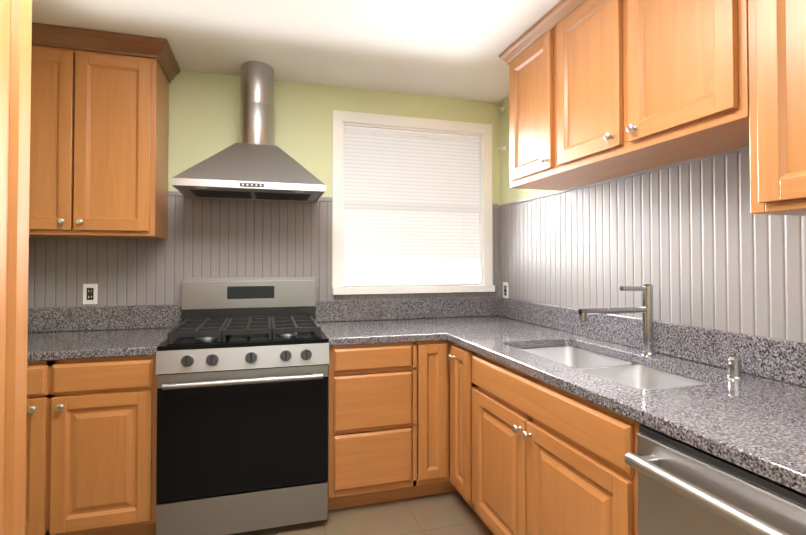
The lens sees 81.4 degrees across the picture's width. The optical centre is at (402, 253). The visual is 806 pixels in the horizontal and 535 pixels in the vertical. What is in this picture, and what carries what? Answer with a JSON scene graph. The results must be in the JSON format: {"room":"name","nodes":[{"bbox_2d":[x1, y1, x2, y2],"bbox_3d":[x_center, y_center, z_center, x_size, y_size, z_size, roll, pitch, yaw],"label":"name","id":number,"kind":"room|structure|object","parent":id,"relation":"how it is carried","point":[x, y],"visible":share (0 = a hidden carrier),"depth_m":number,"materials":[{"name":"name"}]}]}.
{"room":"kitchen","nodes":[
{"label":"kitchen","id":0,"kind":"room"},
{"bbox_2d":[28,70,499,307],"bbox_3d":[-0.730,0.123,3.039,2.950,2.450,0.174,0,-1,-16],"label":"wall","id":1,"kind":"structure","parent":0,"point":[208,238],"depth_m":2.87,"materials":[{"name":"paint"}]},
{"bbox_2d":[83,284,97,303],"bbox_3d":[-1.767,0.227,2.646,0.070,0.114,0.008,0,-1,-16],"label":"outlet","id":2,"kind":"object","parent":1,"relation":"attached to","point":[90,293],"visible":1,"depth_m":2.64,"materials":[{"name":"white plastic"}]},
{"bbox_2d":[29,22,179,238],"bbox_3d":[-1.661,-0.600,2.486,0.805,1.018,0.400,0,-1,-16],"label":"upper cabinet","id":3,"kind":"object","parent":1,"relation":"attached to","point":[99,126],"visible":0.96,"depth_m":2.37,"materials":[{"name":"brown wood"}]},
{"bbox_2d":[172,61,324,201],"bbox_3d":[-0.853,-0.720,2.671,0.760,0.771,0.482,0,-1,-16],"label":"range hood","id":4,"kind":"object","parent":1,"relation":"attached to","point":[255,163],"visible":1,"depth_m":2.59,"materials":[{"name":"silver metal"}]},
{"bbox_2d":[332,110,494,294],"bbox_3d":[0.075,-0.333,3.260,1.146,1.200,0.190,0,-1,-16],"label":"window","id":5,"kind":"structure","parent":1,"relation":"in","point":[411,204],"depth_m":3.23,"materials":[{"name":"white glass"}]},
{"bbox_2d":[32,0,560,102],"bbox_3d":[-0.062,-1.189,0.793,3.250,0.100,4.900,0,-1,-16],"label":"ceiling","id":6,"kind":"structure","parent":0,"point":[453,49],"depth_m":2.38,"materials":[{"name":"white paint"}]},
{"bbox_2d":[229,491,492,534],"bbox_3d":[-0.062,1.361,0.751,3.250,0.100,4.900,0,-1,-16],"label":"floor","id":7,"kind":"structure","parent":0,"point":[451,513],"depth_m":2.34,"materials":[{"name":"tile"}]},
{"bbox_2d":[0,0,31,534],"bbox_3d":[-1.098,0.156,0.538,0.827,2.298,0.938,0,-1,-16],"label":"pantry cabinet","id":8,"kind":"object","parent":7,"relation":"on","point":[15,56],"visible":1,"depth_m":1.01,"materials":[{"name":"brown wood"}]},
{"bbox_2d":[25,355,156,534],"bbox_3d":[-1.607,0.901,2.320,0.828,0.868,0.700,0,-1,-16],"label":"base cabinet","id":9,"kind":"object","parent":7,"relation":"on","point":[91,444],"visible":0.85,"depth_m":2.06,"materials":[{"name":"brown wood"}]},
{"bbox_2d":[27,304,181,360],"bbox_3d":[-1.618,0.379,2.339,0.849,0.173,0.674,0,-1,-16],"label":"countertop","id":10,"kind":"structure","parent":9,"relation":"on","point":[60,333],"depth_m":2.56,"materials":[{"name":"grey stone"}]},
{"bbox_2d":[155,277,328,534],"bbox_3d":[-0.821,0.739,2.497,0.764,1.198,0.782,0,-1,-16],"label":"gas range","id":11,"kind":"object","parent":7,"relation":"on","point":[241,371],"visible":1,"depth_m":2.20,"materials":[{"name":"silver metal"}]},
{"bbox_2d":[327,340,454,509],"bbox_3d":[-0.153,0.908,2.764,0.656,0.868,0.670,0,-1,-16],"label":"base cabinet","id":12,"kind":"object","parent":7,"relation":"on","point":[388,421],"depth_m":2.45,"materials":[{"name":"brown wood"}]},
{"bbox_2d":[315,299,442,345],"bbox_3d":[-0.168,0.386,2.766,0.630,0.173,0.674,0,-1,-16],"label":"countertop","id":13,"kind":"structure","parent":12,"relation":"on","point":[344,322],"depth_m":2.99,"materials":[{"name":"grey stone"}]},
{"bbox_2d":[448,342,463,498],"bbox_3d":[0.604,0.903,2.473,0.670,0.868,0.352,0,-1,-16],"label":"base cabinet","id":14,"kind":"object","parent":7,"relation":"on","point":[456,356],"depth_m":2.42,"materials":[{"name":"brown wood"}]},
{"bbox_2d":[443,297,514,304],"bbox_3d":[0.465,0.389,2.953,0.390,0.173,0.674,0,-1,-16],"label":"countertop","id":15,"kind":"structure","parent":14,"relation":"on","point":[470,300],"depth_m":3.30,"materials":[{"name":"grey stone"}]},
{"bbox_2d":[464,348,641,534],"bbox_3d":[0.787,0.893,1.854,0.670,0.868,1.080,0,-1,-16],"label":"base cabinet","id":16,"kind":"object","parent":7,"relation":"on","point":[529,455],"depth_m":1.68,"materials":[{"name":"brown wood"}]},
{"bbox_2d":[419,298,805,494],"bbox_3d":[0.829,0.368,1.700,0.681,0.173,3.284,0,-1,-16],"label":"countertop","id":17,"kind":"structure","parent":16,"relation":"on","point":[754,420],"depth_m":1.55,"materials":[{"name":"grey stone"}]},
{"bbox_2d":[502,346,707,424],"bbox_3d":[0.782,0.560,1.889,0.465,0.200,0.940,0,-1,-16],"label":"double-bowl sink","id":18,"kind":"object","parent":17,"relation":"in","point":[624,372],"visible":0.02,"depth_m":1.92,"materials":[{"name":"silver metal"}]},
{"bbox_2d":[578,284,654,354],"bbox_3d":[0.884,0.273,1.929,0.362,0.292,0.054,0,-1,-16],"label":"faucet","id":19,"kind":"object","parent":17,"relation":"on","point":[646,309],"visible":1,"depth_m":1.95,"materials":[{"name":"silver metal"}]},
{"bbox_2d":[722,356,743,378],"bbox_3d":[1.097,0.379,1.563,0.075,0.068,0.048,0,-1,-16],"label":"soap dispenser","id":20,"kind":"object","parent":17,"relation":"on","point":[734,364],"visible":0.98,"depth_m":1.55,"materials":[{"name":"silver metal"}]},
{"bbox_2d":[624,425,805,534],"bbox_3d":[0.977,0.880,1.029,0.704,0.866,0.602,0,-1,-16],"label":"dishwasher","id":21,"kind":"object","parent":7,"relation":"on","point":[683,488],"visible":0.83,"depth_m":1.04,"materials":[{"name":"silver metal"}]},
{"bbox_2d":[496,97,805,342],"bbox_3d":[1.407,0.093,1.205,0.188,2.450,4.900,0,-1,-16],"label":"wall","id":22,"kind":"structure","parent":0,"point":[695,242],"depth_m":1.97,"materials":[{"name":"white paint"}]},
{"bbox_2d":[498,106,505,151],"bbox_3d":[0.699,-0.889,3.333,0.050,0.313,0.040,0,-1,-16],"label":"wall hooks","id":23,"kind":"object","parent":22,"relation":"attached to","point":[503,109],"visible":0.94,"depth_m":3.32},
{"bbox_2d":[503,282,508,297],"bbox_3d":[0.717,0.258,3.277,0.008,0.114,0.070,0,-1,-16],"label":"outlet","id":24,"kind":"object","parent":22,"relation":"attached to","point":[505,290],"visible":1,"depth_m":3.27,"materials":[{"name":"white plastic"}]},
{"bbox_2d":[499,0,749,190],"bbox_3d":[0.902,-0.743,2.005,0.380,0.746,1.363,0,-1,-16],"label":"upper cabinet","id":25,"kind":"object","parent":22,"relation":"attached to","point":[600,90],"visible":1,"depth_m":1.76,"materials":[{"name":"maple wood"},{"name":"brushed metal"}]},
{"bbox_2d":[748,0,805,215],"bbox_3d":[1.213,-0.625,0.947,0.380,1.018,0.832,0,-1,-16],"label":"upper cabinet","id":26,"kind":"object","parent":22,"relation":"attached to","point":[777,72],"visible":1,"depth_m":1.21,"materials":[{"name":"brown maple wood"}]}
]}

